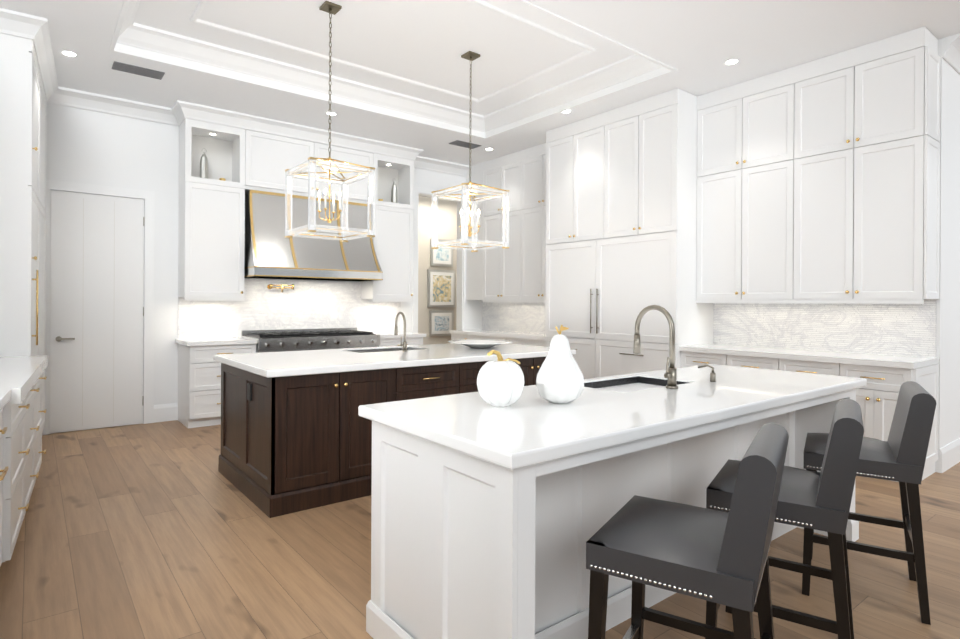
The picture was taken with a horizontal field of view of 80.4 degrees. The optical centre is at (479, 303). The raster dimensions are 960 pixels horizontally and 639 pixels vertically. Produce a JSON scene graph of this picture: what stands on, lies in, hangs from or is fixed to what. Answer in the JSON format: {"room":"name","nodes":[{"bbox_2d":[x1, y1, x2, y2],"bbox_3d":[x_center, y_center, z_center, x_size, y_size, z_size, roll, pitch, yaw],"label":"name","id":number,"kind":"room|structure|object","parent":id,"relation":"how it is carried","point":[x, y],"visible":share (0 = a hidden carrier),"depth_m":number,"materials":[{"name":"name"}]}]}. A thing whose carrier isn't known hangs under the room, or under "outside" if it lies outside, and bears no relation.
{"room":"kitchen","nodes":[
{"label":"kitchen","id":0,"kind":"room"},
{"bbox_2d":[46,103,481,433],"bbox_3d":[-2.728,-0.415,7.031,7.250,3.460,0.150,0,0,-38],"label":"wall","id":1,"kind":"structure","parent":0,"point":[84,146],"depth_m":6.26,"materials":[{"name":"white paint"}]},
{"bbox_2d":[49,190,143,432],"bbox_3d":[-3.965,0.085,5.918,0.814,2.432,0.068,0,0,-38],"label":"door","id":2,"kind":"structure","parent":1,"relation":"in","point":[96,300],"depth_m":5.92,"materials":[{"name":"white wood"}]},
{"bbox_2d":[178,172,246,299],"bbox_3d":[-3.046,-0.722,6.458,0.620,1.310,0.350,0,0,-38],"label":"upper cabinet","id":3,"kind":"object","parent":1,"relation":"attached to","point":[211,214],"depth_m":6.31,"materials":[{"name":"white wood"}]},
{"bbox_2d":[200,148,225,180],"bbox_3d":[-3.027,-1.559,6.446,0.279,0.363,0.100,0,0,-38],"label":"vases","id":4,"kind":"object","parent":3,"relation":"on","point":[204,166],"visible":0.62,"depth_m":6.35,"materials":[{"name":"silver metal"}]},
{"bbox_2d":[231,112,314,196],"bbox_3d":[-2.500,-1.748,6.883,0.875,0.788,0.350,0,0,-38],"label":"upper cabinet","id":5,"kind":"object","parent":1,"relation":"attached to","point":[262,150],"depth_m":6.68,"materials":[{"name":"white wood"}]},
{"bbox_2d":[267,284,293,291],"bbox_3d":[-2.451,-0.189,7.026,0.301,0.110,0.170,0,0,-38],"label":"pot filler","id":6,"kind":"object","parent":1,"relation":"attached to","point":[269,286],"visible":1,"depth_m":7.00,"materials":[{"name":"gold metal"}]},
{"bbox_2d":[244,190,382,280],"bbox_3d":[-2.065,-0.804,7.032,1.596,1.005,0.634,0,0,-38],"label":"range hood","id":7,"kind":"object","parent":1,"relation":"attached to","point":[271,251],"visible":0.71,"depth_m":6.78,"materials":[{"name":"silver metal"}]},
{"bbox_2d":[307,128,378,203],"bbox_3d":[-1.813,-1.745,7.425,0.875,0.788,0.350,0,0,-38],"label":"upper cabinet","id":8,"kind":"object","parent":1,"relation":"attached to","point":[351,149],"depth_m":7.28,"materials":[{"name":"white wood"}]},
{"bbox_2d":[359,200,413,299],"bbox_3d":[-1.279,-0.713,7.851,0.620,1.310,0.350,0,0,-38],"label":"upper cabinet","id":9,"kind":"object","parent":1,"relation":"attached to","point":[393,239],"depth_m":7.72,"materials":[{"name":"white wood"}]},
{"bbox_2d":[378,179,396,202],"bbox_3d":[-1.266,-1.550,7.834,0.279,0.363,0.100,0,0,-38],"label":"vases","id":10,"kind":"object","parent":9,"relation":"on","point":[394,194],"visible":0.67,"depth_m":7.85,"materials":[{"name":"silver metal"}]},
{"bbox_2d":[466,162,484,299],"bbox_3d":[0.049,-1.091,8.840,0.350,2.078,0.440,0,0,-38],"label":"upper cabinet","id":11,"kind":"object","parent":1,"relation":"attached to","point":[473,259],"depth_m":8.69,"materials":[{"name":"white wood"}]},
{"bbox_2d":[42,33,959,472],"bbox_3d":[1.760,-0.392,7.758,15.200,3.460,7.665,0,0,-38],"label":"trim","id":12,"kind":"structure","parent":1,"relation":"attached to","point":[166,115],"depth_m":6.19,"materials":[{"name":"white"}]},
{"bbox_2d":[418,196,456,344],"bbox_3d":[-1.209,-0.409,10.394,4.200,3.460,0.150,0,0,-38],"label":"wall","id":13,"kind":"structure","parent":0,"point":[447,219],"depth_m":10.49,"materials":[{"name":"beige paint"}]},
{"bbox_2d":[430,239,452,266],"bbox_3d":[-0.716,-0.947,10.660,0.500,0.500,0.034,0,0,-38],"label":"picture","id":14,"kind":"object","parent":13,"relation":"attached to","point":[441,256],"visible":0.71,"depth_m":10.63,"materials":[{"name":"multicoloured paper"}]},
{"bbox_2d":[427,269,455,306],"bbox_3d":[-0.719,-0.277,10.660,0.620,0.700,0.034,0,0,-38],"label":"picture","id":15,"kind":"object","parent":13,"relation":"attached to","point":[440,288],"visible":0.93,"depth_m":10.63,"materials":[{"name":"multicoloured paper"}]},
{"bbox_2d":[429,310,453,336],"bbox_3d":[-0.723,0.373,10.661,0.540,0.480,0.034,0,0,-38],"label":"picture","id":16,"kind":"object","parent":13,"relation":"attached to","point":[441,322],"visible":0.86,"depth_m":10.64,"materials":[{"name":"multicoloured paper"}]},
{"bbox_2d":[0,420,959,638],"bbox_3d":[-0.228,1.329,4.777,16.000,0.001,18.000,0,0,-38],"label":"floor","id":17,"kind":"structure","parent":0,"point":[163,530],"depth_m":2.93,"materials":[{"name":"brown wood"}]},
{"bbox_2d":[0,428,7,566],"bbox_3d":[-2.309,0.884,2.241,0.634,0.870,0.688,0,0,-38],"label":"base cabinet","id":18,"kind":"object","parent":17,"relation":"on","point":[3,451],"depth_m":2.68,"materials":[{"name":"white wood"}]},
{"bbox_2d":[0,380,23,559],"bbox_3d":[-2.674,0.882,2.788,0.645,0.870,0.707,0,0,-38],"label":"base cabinet","id":19,"kind":"object","parent":17,"relation":"on","point":[16,413],"depth_m":2.87,"materials":[{"name":"white wood"}]},
{"bbox_2d":[0,388,11,447],"bbox_3d":[-1.556,0.431,1.166,0.846,0.045,3.305,0,0,-38],"label":"countertop","id":20,"kind":"structure","parent":19,"relation":"on","point":[5,393],"depth_m":2.64,"materials":[{"name":"white stone"}]},
{"bbox_2d":[0,368,35,515],"bbox_3d":[-3.049,0.880,3.338,0.645,0.870,0.707,0,0,-38],"label":"base cabinet","id":21,"kind":"object","parent":17,"relation":"on","point":[28,375],"depth_m":3.40,"materials":[{"name":"white wood"}]},
{"bbox_2d":[0,360,43,490],"bbox_3d":[-3.424,0.878,3.890,0.645,0.870,0.707,0,0,-38],"label":"base cabinet","id":22,"kind":"object","parent":17,"relation":"on","point":[37,451],"depth_m":3.97,"materials":[{"name":"white wood"}]},
{"bbox_2d":[0,8,51,453],"bbox_3d":[-4.076,-0.420,4.812,0.661,3.458,1.634,0,0,-38],"label":"tall cabinet","id":23,"kind":"object","parent":17,"relation":"on","point":[28,83],"depth_m":4.27,"materials":[{"name":"white wood"}]},
{"bbox_2d":[178,344,255,427],"bbox_3d":[-2.949,0.879,6.370,0.675,0.870,0.620,0,0,-38],"label":"base cabinet","id":24,"kind":"object","parent":17,"relation":"on","point":[199,376],"depth_m":6.04,"materials":[{"name":"white wood"}]},
{"bbox_2d":[175,336,257,347],"bbox_3d":[-2.949,0.422,6.349,0.706,0.045,0.650,0,0,-38],"label":"countertop","id":25,"kind":"structure","parent":24,"relation":"on","point":[192,341],"depth_m":6.20,"materials":[{"name":"white stone"}]},
{"bbox_2d":[241,328,379,352],"bbox_3d":[-2.048,0.823,6.993,1.500,0.990,0.730,0,0,-38],"label":"range","id":26,"kind":"object","parent":17,"relation":"on","point":[280,340],"visible":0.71,"depth_m":6.80,"materials":[{"name":"silver metal"}]},
{"bbox_2d":[213,343,575,517],"bbox_3d":[-0.615,0.870,4.819,2.760,0.915,1.290,0,0,-38],"label":"kitchen island","id":27,"kind":"object","parent":17,"relation":"on","point":[296,432],"visible":0.67,"depth_m":3.86,"materials":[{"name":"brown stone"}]},
{"bbox_2d":[394,312,407,351],"bbox_3d":[-0.703,0.241,4.944,0.086,0.338,0.228,0,0,-38],"label":"faucet","id":28,"kind":"object","parent":27,"relation":"on","point":[404,344],"visible":1,"depth_m":4.87,"materials":[{"name":"silver metal"}]},
{"bbox_2d":[448,339,511,347],"bbox_3d":[0.000,0.385,5.334,0.600,0.058,0.600,0,0,-38],"label":"platter","id":29,"kind":"object","parent":27,"relation":"on","point":[479,343],"visible":1,"depth_m":5.35,"materials":[{"name":"white ceramic"}]},
{"bbox_2d":[379,336,422,346],"bbox_3d":[-1.229,0.887,7.726,0.685,0.870,0.620,0,0,-38],"label":"base cabinet","id":30,"kind":"object","parent":17,"relation":"on","point":[411,340],"depth_m":7.52,"materials":[{"name":"white wood"}]},
{"bbox_2d":[373,332,425,339],"bbox_3d":[-1.206,0.430,7.723,0.716,0.045,0.650,0,0,-38],"label":"countertop","id":31,"kind":"structure","parent":30,"relation":"on","point":[383,335],"depth_m":7.47,"materials":[{"name":"white stone"}]},
{"bbox_2d":[451,334,464,339],"bbox_3d":[-0.067,0.893,8.757,0.620,0.870,0.440,0,0,-38],"label":"base cabinet","id":32,"kind":"object","parent":17,"relation":"on","point":[453,336],"depth_m":8.61,"materials":[{"name":"white wood"}]},
{"bbox_2d":[465,334,504,339],"bbox_3d":[0.329,0.895,8.255,0.620,0.870,0.839,0,0,-38],"label":"base cabinet","id":33,"kind":"object","parent":17,"relation":"on","point":[467,336],"depth_m":8.20,"materials":[{"name":"white wood"}]},
{"bbox_2d":[505,338,544,346],"bbox_3d":[0.848,0.898,7.596,0.620,0.870,0.839,0,0,-38],"label":"base cabinet","id":34,"kind":"object","parent":17,"relation":"on","point":[521,341],"depth_m":7.40,"materials":[{"name":"white wood"}]},
{"bbox_2d":[449,330,544,341],"bbox_3d":[0.443,0.438,8.089,0.650,0.045,2.118,0,0,-38],"label":"countertop","id":35,"kind":"structure","parent":34,"relation":"on","point":[488,333],"depth_m":7.99,"materials":[{"name":"white stone"}]},
{"bbox_2d":[545,115,596,378],"bbox_3d":[1.348,-0.393,6.905,0.700,3.458,0.856,0,0,-38],"label":"tall cabinet","id":36,"kind":"object","parent":17,"relation":"on","point":[570,149],"depth_m":6.67,"materials":[{"name":"white wood"}]},
{"bbox_2d":[366,388,858,638],"bbox_3d":[0.851,0.901,2.773,2.638,0.870,0.888,0,0,-38],"label":"kitchen island","id":37,"kind":"object","parent":17,"relation":"on","point":[488,521],"depth_m":2.14,"materials":[{"name":"white wood"}]},
{"bbox_2d":[358,364,865,471],"bbox_3d":[0.853,0.443,2.772,2.690,0.046,0.940,0,0,-38],"label":"island countertop","id":38,"kind":"structure","parent":37,"relation":"on","point":[529,432],"depth_m":2.20,"materials":[{"name":"white stone"}]},
{"bbox_2d":[477,350,523,406],"bbox_3d":[0.085,0.301,2.319,0.191,0.230,0.191,0,0,-38],"label":"pumpkin","id":39,"kind":"object","parent":38,"relation":"on","point":[500,381],"visible":1,"depth_m":2.26,"materials":[{"name":"white ceramic"}]},
{"bbox_2d":[536,325,583,403],"bbox_3d":[0.338,0.254,2.401,0.203,0.327,0.202,0,0,-38],"label":"pear","id":40,"kind":"object","parent":38,"relation":"on","point":[559,379],"visible":1,"depth_m":2.34,"materials":[{"name":"white ceramic"}]},
{"bbox_2d":[586,376,685,391],"bbox_3d":[0.802,0.562,3.006,0.644,0.268,0.394,0,0,-38],"label":"sink","id":41,"kind":"object","parent":38,"relation":"in","point":[627,382],"depth_m":3.21,"materials":[{"name":"grey metal"}]},
{"bbox_2d":[633,305,677,388],"bbox_3d":[0.881,0.213,2.900,0.105,0.413,0.278,0,0,-38],"label":"faucet","id":42,"kind":"object","parent":38,"relation":"on","point":[670,374],"visible":1,"depth_m":2.82,"materials":[{"name":"silver metal"}]},
{"bbox_2d":[698,364,715,381],"bbox_3d":[1.232,0.377,3.092,0.028,0.090,0.101,0,0,-38],"label":"soap dispenser","id":43,"kind":"object","parent":38,"relation":"on","point":[712,376],"visible":1,"depth_m":3.06,"materials":[{"name":"silver metal"}]},
{"bbox_2d":[597,88,716,377],"bbox_3d":[1.911,-0.389,6.190,0.700,3.458,0.964,0,0,-38],"label":"tall cabinet","id":44,"kind":"object","parent":17,"relation":"on","point":[647,148],"depth_m":5.88,"materials":[{"name":"white wood"}]},
{"bbox_2d":[586,423,788,638],"bbox_3d":[0.626,0.853,1.689,0.484,0.963,0.476,0,0,32],"label":"stool","id":45,"kind":"object","parent":17,"relation":"on","point":[707,554],"visible":1,"depth_m":1.55,"materials":[{"name":"black leather"}]},
{"bbox_2d":[681,350,724,367],"bbox_3d":[2.381,0.907,5.652,0.620,0.870,0.472,0,0,-38],"label":"base cabinet","id":46,"kind":"object","parent":17,"relation":"on","point":[687,360],"depth_m":5.49,"materials":[{"name":"white wood"}]},
{"bbox_2d":[725,354,776,369],"bbox_3d":[2.672,0.909,5.281,0.620,0.870,0.471,0,0,-38],"label":"base cabinet","id":47,"kind":"object","parent":17,"relation":"on","point":[730,359],"depth_m":5.09,"materials":[{"name":"white wood"}]},
{"bbox_2d":[681,342,938,369],"bbox_3d":[2.815,0.452,5.079,0.650,0.045,1.906,0,0,-38],"label":"countertop","id":48,"kind":"structure","parent":47,"relation":"on","point":[898,361],"depth_m":4.79,"materials":[{"name":"white stone"}]},
{"bbox_2d":[705,399,863,638],"bbox_3d":[1.159,0.856,2.160,0.484,0.963,0.476,0,0,33],"label":"stool","id":49,"kind":"object","parent":17,"relation":"on","point":[821,500],"visible":0.79,"depth_m":1.91,"materials":[{"name":"black leather"}]},
{"bbox_2d":[777,358,836,375],"bbox_3d":[2.964,0.911,4.911,0.620,0.870,0.472,0,0,-38],"label":"base cabinet","id":50,"kind":"object","parent":17,"relation":"on","point":[783,364],"depth_m":4.72,"materials":[{"name":"white wood"}]},
{"bbox_2d":[802,381,935,624],"bbox_3d":[1.813,0.859,2.688,0.484,0.963,0.476,0,0,32],"label":"stool","id":51,"kind":"object","parent":17,"relation":"on","point":[899,454],"visible":0.77,"depth_m":2.46,"materials":[{"name":"black leather"}]},
{"bbox_2d":[837,362,938,481],"bbox_3d":[3.262,0.912,4.533,0.620,0.870,0.491,0,0,-38],"label":"base cabinet","id":52,"kind":"object","parent":17,"relation":"on","point":[877,400],"depth_m":4.35,"materials":[{"name":"white wood"}]},
{"bbox_2d":[0,0,959,165],"bbox_3d":[-0.729,-2.238,6.243,12.000,0.232,10.050,0,0,-38],"label":"ceiling","id":53,"kind":"structure","parent":0,"point":[400,72],"depth_m":5.13,"materials":[{"name":"white paint"}]},
{"bbox_2d":[60,51,77,56],"bbox_3d":[-3.535,-2.146,4.891,0.122,0.003,0.122,0,0,43],"label":"recessed light","id":54,"kind":"object","parent":53,"relation":"in","point":[68,53],"depth_m":4.90,"materials":[{"name":"white plastic"}]},
{"bbox_2d":[112,61,164,79],"bbox_3d":[-3.146,-2.140,5.237,0.400,0.011,0.200,0,0,-38],"label":"ceiling vent","id":55,"kind":"object","parent":53,"relation":"in","point":[136,70],"depth_m":5.22,"materials":[{"name":"grey metal"}]},
{"bbox_2d":[285,1,374,241],"bbox_3d":[-1.191,-1.439,4.514,0.528,1.831,0.528,0,0,-38],"label":"pendant light","id":56,"kind":"object","parent":53,"relation":"hanging from","point":[310,164],"visible":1,"depth_m":4.48,"materials":[{"name":"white metal"}]},
{"bbox_2d":[449,140,480,148],"bbox_3d":[-0.200,-2.126,7.622,0.400,0.011,0.200,0,0,-38],"label":"ceiling vent","id":57,"kind":"object","parent":53,"relation":"in","point":[458,143],"depth_m":7.59,"materials":[{"name":"grey metal"}]},
{"bbox_2d":[431,51,509,251],"bbox_3d":[-0.092,-1.434,5.380,0.528,1.831,0.528,0,0,-38],"label":"pendant light","id":58,"kind":"object","parent":53,"relation":"hanging from","point":[468,219],"visible":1,"depth_m":5.34,"materials":[{"name":"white metal"}]},
{"bbox_2d":[724,59,738,64],"bbox_3d":[2.208,-2.116,4.987,0.122,0.003,0.122,0,0,43],"label":"recessed light","id":59,"kind":"object","parent":53,"relation":"in","point":[728,62],"depth_m":5.00,"materials":[{"name":"white plastic"}]},
{"bbox_2d":[481,210,520,301],"bbox_3d":[0.443,-0.674,8.338,0.350,1.250,0.839,0,0,-38],"label":"upper cabinet","id":60,"kind":"object","parent":0,"relation":"attached to","point":[500,267],"depth_m":8.22,"materials":[{"name":"white wood"}]},
{"bbox_2d":[485,151,520,213],"bbox_3d":[0.449,-1.713,8.337,0.350,0.828,0.839,0,0,-38],"label":"upper cabinet","id":61,"kind":"object","parent":0,"relation":"attached to","point":[503,172],"depth_m":8.18,"materials":[{"name":"white wood"}]},
{"bbox_2d":[517,206,544,301],"bbox_3d":[0.962,-0.671,7.679,0.350,1.250,0.839,0,0,-38],"label":"upper cabinet","id":62,"kind":"object","parent":0,"relation":"attached to","point":[532,288],"depth_m":7.72,"materials":[{"name":"white wood"}]},
{"bbox_2d":[521,143,544,209],"bbox_3d":[0.968,-1.710,7.678,0.350,0.828,0.839,0,0,-38],"label":"upper cabinet","id":63,"kind":"object","parent":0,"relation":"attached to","point":[532,158],"depth_m":7.71,"materials":[{"name":"white wood"}]},
{"bbox_2d":[697,158,792,301],"bbox_3d":[2.641,-0.661,5.550,0.350,1.250,0.943,0,0,-38],"label":"upper cabinet","id":64,"kind":"object","parent":0,"relation":"attached to","point":[787,219],"depth_m":5.41,"materials":[{"name":"white wood"}]},
{"bbox_2d":[697,67,792,173],"bbox_3d":[2.646,-1.700,5.549,0.350,0.828,0.943,0,0,-38],"label":"upper cabinet","id":65,"kind":"object","parent":0,"relation":"attached to","point":[750,122],"depth_m":5.41,"materials":[{"name":"white wood"}]},
{"bbox_2d":[935,38,959,472],"bbox_3d":[6.648,-0.366,7.291,8.100,3.460,0.650,0,0,-38],"label":"wall","id":66,"kind":"structure","parent":0,"point":[948,328],"depth_m":4.68,"materials":[{"name":"white paint"}]},
{"bbox_2d":[789,134,939,301],"bbox_3d":[3.230,-0.658,4.801,0.350,1.250,0.963,0,0,-38],"label":"upper cabinet","id":67,"kind":"object","parent":66,"relation":"attached to","point":[864,221],"depth_m":4.62,"materials":[{"name":"white wood"}]},
{"bbox_2d":[793,26,940,157],"bbox_3d":[3.236,-1.697,4.801,0.350,0.828,0.963,0,0,-38],"label":"upper cabinet","id":68,"kind":"object","parent":66,"relation":"attached to","point":[890,87],"depth_m":4.62,"materials":[{"name":"white wood"}]}
]}

